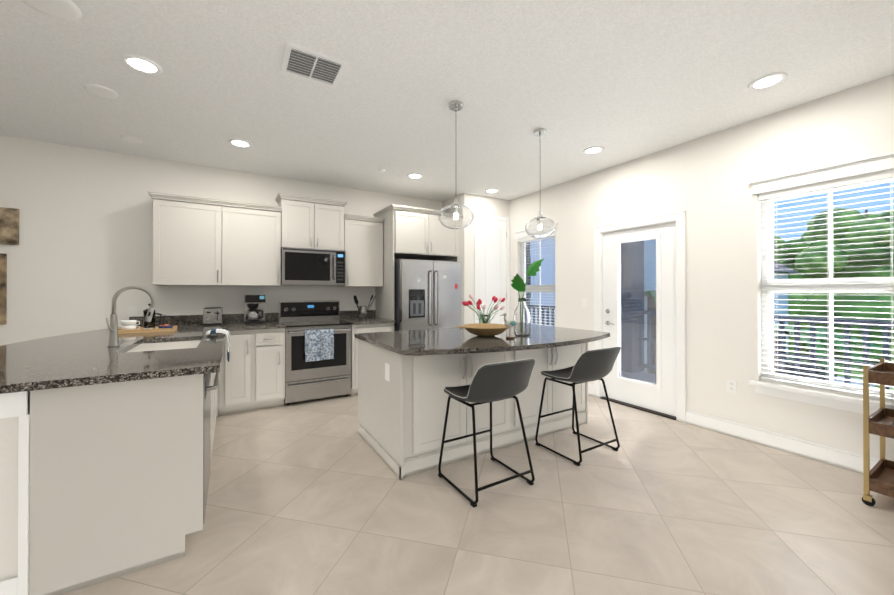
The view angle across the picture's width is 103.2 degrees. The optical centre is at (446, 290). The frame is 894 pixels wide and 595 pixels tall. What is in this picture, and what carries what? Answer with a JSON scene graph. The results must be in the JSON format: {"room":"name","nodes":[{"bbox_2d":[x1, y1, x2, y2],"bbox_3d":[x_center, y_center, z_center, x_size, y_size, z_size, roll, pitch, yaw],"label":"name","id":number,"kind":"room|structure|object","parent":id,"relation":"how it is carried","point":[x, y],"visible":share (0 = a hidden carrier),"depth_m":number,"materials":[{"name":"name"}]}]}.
{"room":"kitchen","nodes":[
{"label":"kitchen","id":0,"kind":"room"},
{"bbox_2d":[0,135,441,345],"bbox_3d":[-3.876,-0.078,3.738,8.785,2.820,0.150,0,0,-31],"label":"wall","id":1,"kind":"structure","parent":0,"point":[80,255],"depth_m":3.78,"materials":[{"name":"white paint"}]},
{"bbox_2d":[0,253,6,324],"bbox_3d":[-4.468,-0.010,3.272,0.530,0.680,0.030,0,0,-31],"label":"picture","id":2,"kind":"object","parent":1,"relation":"attached to","point":[3,257],"depth_m":3.39},
{"bbox_2d":[0,207,18,244],"bbox_3d":[-4.348,-0.615,3.347,0.410,0.350,0.030,0,0,-31],"label":"picture","id":3,"kind":"object","parent":1,"relation":"attached to","point":[9,226],"depth_m":3.41},
{"bbox_2d":[128,306,135,316],"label":"outlet","id":4,"kind":"object","parent":1,"relation":"attached to","point":[131,309],"depth_m":3.89,"materials":[{"name":"white plastic"}]},
{"bbox_2d":[151,195,230,285],"bbox_3d":[-2.889,-0.524,4.040,0.674,0.944,0.354,0,0,-31],"label":"upper cabinet","id":5,"kind":"object","parent":1,"relation":"attached to","point":[199,241],"depth_m":3.89,"materials":[{"name":"white paint"}]},
{"bbox_2d":[231,203,282,285],"bbox_3d":[-2.415,-0.522,4.326,0.674,0.944,0.354,0,0,-31],"label":"upper cabinet","id":6,"kind":"object","parent":1,"relation":"attached to","point":[256,231],"depth_m":4.21,"materials":[{"name":"white paint"}]},
{"bbox_2d":[275,195,346,250],"bbox_3d":[-1.796,-0.841,4.703,0.770,0.634,0.354,0,0,-31],"label":"upper cabinet","id":7,"kind":"object","parent":1,"relation":"attached to","point":[307,223],"depth_m":4.55,"materials":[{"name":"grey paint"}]},
{"bbox_2d":[281,247,345,285],"bbox_3d":[-1.764,-0.291,4.647,0.766,0.455,0.474,0,0,-31],"label":"microwave","id":8,"kind":"object","parent":7,"relation":"attached to","point":[307,266],"visible":1,"depth_m":4.47,"materials":[{"name":"grey metal"}]},
{"bbox_2d":[338,215,382,286],"bbox_3d":[-1.230,-0.519,5.043,0.548,0.944,0.354,0,0,-31],"label":"upper cabinet","id":9,"kind":"object","parent":1,"relation":"attached to","point":[364,253],"depth_m":4.89,"materials":[{"name":"grey paint"}]},
{"bbox_2d":[375,207,458,260],"bbox_3d":[-0.440,-0.805,5.321,1.020,0.619,0.699,0,0,-31],"label":"upper cabinet","id":10,"kind":"object","parent":1,"relation":"attached to","point":[408,232],"depth_m":4.97,"materials":[{"name":"grey paint"}]},
{"bbox_2d":[0,0,893,201],"bbox_3d":[-1.096,-1.564,0.207,9.880,0.120,9.180,0,0,-31],"label":"ceiling","id":11,"kind":"structure","parent":0,"point":[621,81],"depth_m":2.52,"materials":[{"name":"paint"}]},
{"bbox_2d":[21,0,81,20],"bbox_3d":[-2.057,-1.486,1.845,0.232,0.020,0.199,0,0,-31],"label":"ceiling speaker","id":12,"kind":"object","parent":11,"relation":"in","point":[60,9],"depth_m":1.87,"materials":[{"name":"white plastic"}]},
{"bbox_2d":[83,83,118,98],"bbox_3d":[-2.561,-1.483,2.630,0.183,0.020,0.201,0,0,-31],"label":"ceiling speaker","id":13,"kind":"object","parent":11,"relation":"in","point":[99,90],"depth_m":2.64,"materials":[{"name":"white plastic"}]},
{"bbox_2d":[121,54,162,74],"bbox_3d":[-1.996,-1.484,2.324,0.205,0.020,0.219,0,0,-31],"label":"recessed light","id":14,"kind":"object","parent":11,"relation":"in","point":[138,63],"depth_m":2.34,"materials":[{"name":"white"}]},
{"bbox_2d":[228,139,251,147],"bbox_3d":[-2.072,-1.479,3.553,0.200,0.020,0.227,0,0,-31],"label":"recessed light","id":15,"kind":"object","parent":11,"relation":"in","point":[240,143],"depth_m":3.59,"materials":[{"name":"white"}]},
{"bbox_2d":[280,42,347,88],"bbox_3d":[-0.883,-1.484,2.349,0.369,0.020,0.346,0,0,-31],"label":"air vent","id":16,"kind":"object","parent":11,"relation":"in","point":[301,62],"depth_m":2.36,"materials":[{"name":"white metal"}]},
{"bbox_2d":[438,101,473,229],"bbox_3d":[0.072,-0.991,2.852,0.284,1.003,0.284,0,0,-31],"label":"pendant light","id":17,"kind":"object","parent":11,"relation":"hanging from","point":[455,215],"visible":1,"depth_m":2.76,"materials":[{"name":"clear glass"}]},
{"bbox_2d":[525,128,555,237],"bbox_3d":[0.873,-0.988,3.324,0.284,1.003,0.284,0,0,-31],"label":"pendant light","id":18,"kind":"object","parent":11,"relation":"hanging from","point":[539,226],"visible":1,"depth_m":3.23,"materials":[{"name":"clear glass"}]},
{"bbox_2d":[748,72,786,89],"bbox_3d":[2.265,-1.483,2.506,0.223,0.020,0.206,0,0,-31],"label":"recessed light","id":19,"kind":"object","parent":11,"relation":"in","point":[772,79],"depth_m":2.52,"materials":[{"name":"white"}]},
{"bbox_2d":[442,193,508,323],"bbox_3d":[0.500,-0.068,5.999,1.045,2.820,0.810,0,0,-31],"label":"wall","id":20,"kind":"structure","parent":0,"point":[482,204],"depth_m":5.46,"materials":[{"name":"white paint"}]},
{"bbox_2d":[474,212,509,323],"bbox_3d":[0.737,0.067,5.626,0.712,2.547,0.072,0,0,-31],"label":"door","id":21,"kind":"structure","parent":20,"relation":"attached to","point":[491,255],"depth_m":5.65,"materials":[{"name":"white wood"}]},
{"bbox_2d":[61,394,893,594],"bbox_3d":[-1.096,1.376,0.194,9.880,0.120,9.180,0,0,-31],"label":"floor","id":22,"kind":"structure","parent":0,"point":[314,497],"depth_m":2.05,"materials":[{"name":"tile"}]},
{"bbox_2d":[0,391,31,594],"bbox_3d":[-2.468,0.874,2.313,0.365,0.904,2.178,0,0,-31],"label":"base cabinet","id":23,"kind":"object","parent":22,"relation":"on","point":[15,407],"depth_m":1.47,"materials":[{"name":"white paint"}]},
{"bbox_2d":[32,373,215,594],"bbox_3d":[-1.690,0.872,1.942,0.636,0.904,0.730,0,0,-31],"label":"base cabinet","id":24,"kind":"object","parent":22,"relation":"on","point":[99,483],"depth_m":1.63,"materials":[{"name":"white paint"}]},
{"bbox_2d":[0,310,394,393],"bbox_3d":[-1.688,0.462,3.229,3.219,0.344,2.978,0,0,-31],"label":"countertop","id":25,"kind":"structure","parent":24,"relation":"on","point":[77,359],"depth_m":2.08,"materials":[{"name":"stone"}]},
{"bbox_2d":[106,286,154,346],"bbox_3d":[-2.188,0.178,2.458,0.252,0.415,0.106,0,0,-31],"label":"faucet","id":26,"kind":"object","parent":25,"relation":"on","point":[113,336],"visible":1,"depth_m":2.43,"materials":[{"name":"silver metal"}]},
{"bbox_2d":[118,304,176,333],"bbox_3d":[-2.830,0.259,3.346,0.430,0.262,0.280,0,0,-31],"label":"serving tray","id":27,"kind":"object","parent":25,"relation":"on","point":[129,326],"visible":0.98,"depth_m":3.30,"materials":[{"name":"brown wood"}]},
{"bbox_2d":[128,340,218,417],"bbox_3d":[-2.087,0.875,2.626,0.609,0.904,0.989,0,0,-31],"label":"sink","id":28,"kind":"object","parent":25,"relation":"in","point":[179,344],"depth_m":2.71,"materials":[{"name":"white ceramic"}]},
{"bbox_2d":[203,307,222,324],"bbox_3d":[-2.684,0.296,4.070,0.180,0.192,0.292,0,0,-31],"label":"toaster","id":29,"kind":"object","parent":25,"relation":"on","point":[212,315],"visible":1,"depth_m":3.97,"materials":[{"name":"silver metal"}]},
{"bbox_2d":[206,328,230,361],"bbox_3d":[-1.999,0.476,3.108,0.177,0.275,0.295,0,0,-31],"label":"dish towel","id":30,"kind":"object","parent":25,"relation":"hanging from","point":[223,331],"visible":1,"depth_m":3.03,"materials":[{"name":"white fabric"}]},
{"bbox_2d":[244,294,265,323],"bbox_3d":[-2.330,0.221,4.297,0.220,0.345,0.290,0,0,-31],"label":"coffee maker","id":31,"kind":"object","parent":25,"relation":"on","point":[254,308],"visible":1,"depth_m":4.20,"materials":[{"name":"black plastic"}]},
{"bbox_2d":[354,295,375,318],"bbox_3d":[-1.137,0.229,4.898,0.329,0.335,0.164,0,0,-31],"label":"utensil holder","id":32,"kind":"object","parent":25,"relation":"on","point":[362,310],"visible":1,"depth_m":4.87,"materials":[{"name":"silver metal"}]},
{"bbox_2d":[218,330,254,415],"bbox_3d":[-2.431,0.882,4.085,0.321,0.904,0.739,0,0,-31],"label":"base cabinet","id":33,"kind":"object","parent":22,"relation":"on","point":[236,379],"depth_m":3.79,"materials":[{"name":"grey paint"}]},
{"bbox_2d":[255,328,284,409],"bbox_3d":[-2.159,0.882,4.250,0.315,0.904,0.739,0,0,-31],"label":"base cabinet","id":34,"kind":"object","parent":22,"relation":"on","point":[269,343],"depth_m":3.95,"materials":[{"name":"grey paint"}]},
{"bbox_2d":[278,300,351,404],"bbox_3d":[-1.683,0.738,4.512,0.762,1.195,0.780,0,0,-31],"label":"range","id":35,"kind":"object","parent":22,"relation":"on","point":[317,349],"visible":0.96,"depth_m":4.25,"materials":[{"name":"silver metal"}]},
{"bbox_2d":[305,329,333,361],"bbox_3d":[-1.506,0.648,4.188,0.320,0.362,0.041,0,0,-31],"label":"oven towel","id":36,"kind":"object","parent":35,"relation":"hanging from","point":[319,344],"depth_m":4.17,"materials":[{"name":"fabric"}]},
{"bbox_2d":[350,319,393,394],"bbox_3d":[-1.126,0.885,4.875,0.558,0.904,0.739,0,0,-31],"label":"base cabinet","id":37,"kind":"object","parent":22,"relation":"on","point":[383,327],"depth_m":4.46,"materials":[{"name":"grey paint"}]},
{"bbox_2d":[394,259,461,330],"bbox_3d":[-0.383,0.467,5.173,0.926,1.742,0.885,0,0,-31],"label":"fridge","id":38,"kind":"object","parent":22,"relation":"on","point":[427,294],"visible":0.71,"depth_m":4.80,"materials":[{"name":"grey metal"}]},
{"bbox_2d":[358,339,587,479],"bbox_3d":[0.289,0.891,3.431,2.042,0.879,1.039,0,0,-31],"label":"kitchen island","id":39,"kind":"object","parent":22,"relation":"on","point":[402,402],"visible":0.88,"depth_m":2.81,"materials":[{"name":"grey paint"}]},
{"bbox_2d":[354,324,609,354],"bbox_3d":[0.410,0.433,3.340,2.170,0.035,1.402,0,0,-31],"label":"island countertop","id":40,"kind":"structure","parent":39,"relation":"on","point":[442,341],"depth_m":2.97,"materials":[{"name":"stone"}]},
{"bbox_2d":[455,323,508,336],"bbox_3d":[0.318,0.365,3.193,0.530,0.097,0.450,0,0,-31],"label":"wicker bowl","id":41,"kind":"object","parent":40,"relation":"on","point":[485,329],"visible":0.96,"depth_m":3.10,"materials":[{"name":"brown wicker"}]},
{"bbox_2d":[462,294,504,322],"bbox_3d":[0.392,0.228,3.591,0.508,0.374,0.226,0,0,-31],"label":"tulip vase","id":42,"kind":"object","parent":40,"relation":"on","point":[483,318],"visible":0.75,"depth_m":3.57,"materials":[{"name":"clear glass"}]},
{"bbox_2d":[500,313,516,338],"bbox_3d":[0.513,0.302,3.007,0.183,0.221,0.070,0,0,-31],"label":"bird figurine","id":43,"kind":"object","parent":40,"relation":"on","point":[510,323],"visible":1,"depth_m":2.99,"materials":[{"name":"white wood"}]},
{"bbox_2d":[511,259,543,335],"bbox_3d":[0.697,0.064,3.196,0.330,0.700,0.226,0,0,-31],"label":"vase","id":44,"kind":"object","parent":40,"relation":"on","point":[522,320],"visible":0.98,"depth_m":3.17,"materials":[{"name":"clear glass"}]},
{"bbox_2d":[438,358,534,507],"bbox_3d":[0.287,0.884,2.439,0.504,0.884,0.564,0,0,-31],"label":"bar stool","id":45,"kind":"object","parent":22,"relation":"on","point":[492,382],"visible":0.98,"depth_m":2.26,"materials":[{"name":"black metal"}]},
{"bbox_2d":[535,346,620,465],"bbox_3d":[1.112,0.886,2.950,0.504,0.884,0.564,0,0,-31],"label":"bar stool","id":46,"kind":"object","parent":22,"relation":"on","point":[593,365],"visible":1,"depth_m":2.77,"materials":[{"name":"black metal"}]},
{"bbox_2d":[862,358,893,505],"bbox_3d":[3.047,0.894,1.887,0.494,0.860,1.031,0,0,-31],"label":"bar cart","id":47,"kind":"object","parent":22,"relation":"on","point":[878,477],"visible":0.98,"depth_m":2.19,"materials":[{"name":"walnut"},{"name":"brass"},{"name":"rubber"}]},
{"bbox_2d":[509,74,893,460],"bbox_3d":[3.194,-0.084,2.410,0.150,2.820,8.120,0,0,-31],"label":"wall","id":48,"kind":"structure","parent":0,"point":[703,184],"depth_m":3.29,"materials":[{"name":"white paint"}]},
{"bbox_2d":[513,223,557,325],"bbox_3d":[1.363,-0.015,5.370,0.170,1.839,0.884,0,0,-31],"label":"window","id":49,"kind":"structure","parent":48,"relation":"in","point":[532,287],"depth_m":5.45,"materials":[{"name":"white"}]},
{"bbox_2d":[518,232,554,325],"bbox_3d":[1.356,-0.015,5.365,0.060,1.625,0.764,0,0,-31],"label":"window blind","id":50,"kind":"object","parent":49,"relation":"attached to","point":[525,239],"visible":0.48,"depth_m":5.32,"materials":[{"name":"white plastic"}]},
{"bbox_2d":[581,298,585,306],"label":"light switch","id":51,"kind":"object","parent":48,"relation":"attached to","point":[583,300],"depth_m":4.60,"materials":[{"name":"white plastic"}]},
{"bbox_2d":[588,384,593,395],"bbox_3d":[1.439,1.271,5.148,0.014,0.135,1.608,0,0,-31],"label":"baseboard","id":52,"kind":"structure","parent":48,"relation":"attached to","point":[590,387],"depth_m":4.50,"materials":[{"name":"white"}]},
{"bbox_2d":[603,222,675,416],"bbox_3d":[2.153,0.306,4.029,0.107,2.014,0.858,0,0,-31],"label":"exterior door","id":53,"kind":"structure","parent":48,"relation":"in","point":[659,395],"depth_m":3.95,"materials":[{"name":"white"}]},
{"bbox_2d":[594,211,685,422],"bbox_3d":[2.185,0.269,4.048,0.180,2.129,1.048,0,0,-31],"label":"door frame","id":54,"kind":"structure","parent":48,"relation":"attached to","point":[679,218],"depth_m":3.64,"materials":[{"name":"white wood"}]},
{"bbox_2d":[526,241,893,389],"bbox_3d":[3.098,-0.219,4.620,1.968,3.390,9.800,0,0,-31],"label":"porch","id":55,"kind":"object","parent":48,"relation":"attached to","point":[782,322],"depth_m":5.78,"materials":[{"name":"grey"}]},
{"bbox_2d":[727,379,736,393],"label":"outlet","id":56,"kind":"object","parent":48,"relation":"attached to","point":[731,386],"depth_m":3.23,"materials":[{"name":"white plastic"}]},
{"bbox_2d":[686,409,879,473],"bbox_3d":[3.806,1.253,1.234,0.014,0.135,5.483,0,0,-31],"label":"baseboard","id":57,"kind":"structure","parent":48,"relation":"attached to","point":[845,459],"depth_m":2.92,"materials":[{"name":"white wood"}]},
{"bbox_2d":[748,152,893,414],"bbox_3d":[2.952,-0.027,2.743,0.170,1.839,0.944,0,0,-31],"label":"window","id":58,"kind":"structure","parent":48,"relation":"in","point":[768,268],"depth_m":2.79,"materials":[{"name":"white"}]},
{"bbox_2d":[759,169,893,402],"bbox_3d":[2.941,-0.027,2.736,0.069,1.625,0.824,0,0,-31],"label":"window blind","id":59,"kind":"object","parent":58,"relation":"attached to","point":[867,178],"visible":0.94,"depth_m":2.73,"materials":[{"name":"white plastic"}]},
{"label":"outside","id":60,"kind":"structure","parent":0,"visible":0},
{"bbox_2d":[800,354,893,390],"bbox_3d":[83.710,4.661,79.775,214.000,0.220,350.000,0,0,-31],"label":"ground","id":61,"kind":"structure","parent":60,"point":[852,371],"depth_m":18.72,"materials":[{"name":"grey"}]},
{"bbox_2d":[530,238,874,387],"bbox_3d":[7.306,-0.065,15.697,10.700,8.700,13.400,0,0,-31],"label":"house","id":62,"kind":"structure","parent":61,"relation":"on","point":[785,271],"depth_m":9.07,"materials":[{"name":"white"}]},
{"bbox_2d":[644,208,893,373],"bbox_3d":[22.314,-0.481,32.507,56.967,13.167,70.333,0,0,-31],"label":"trees","id":63,"kind":"object","parent":61,"relation":"on","point":[812,265],"depth_m":27.55,"materials":[{"name":"green plant"}]}
]}

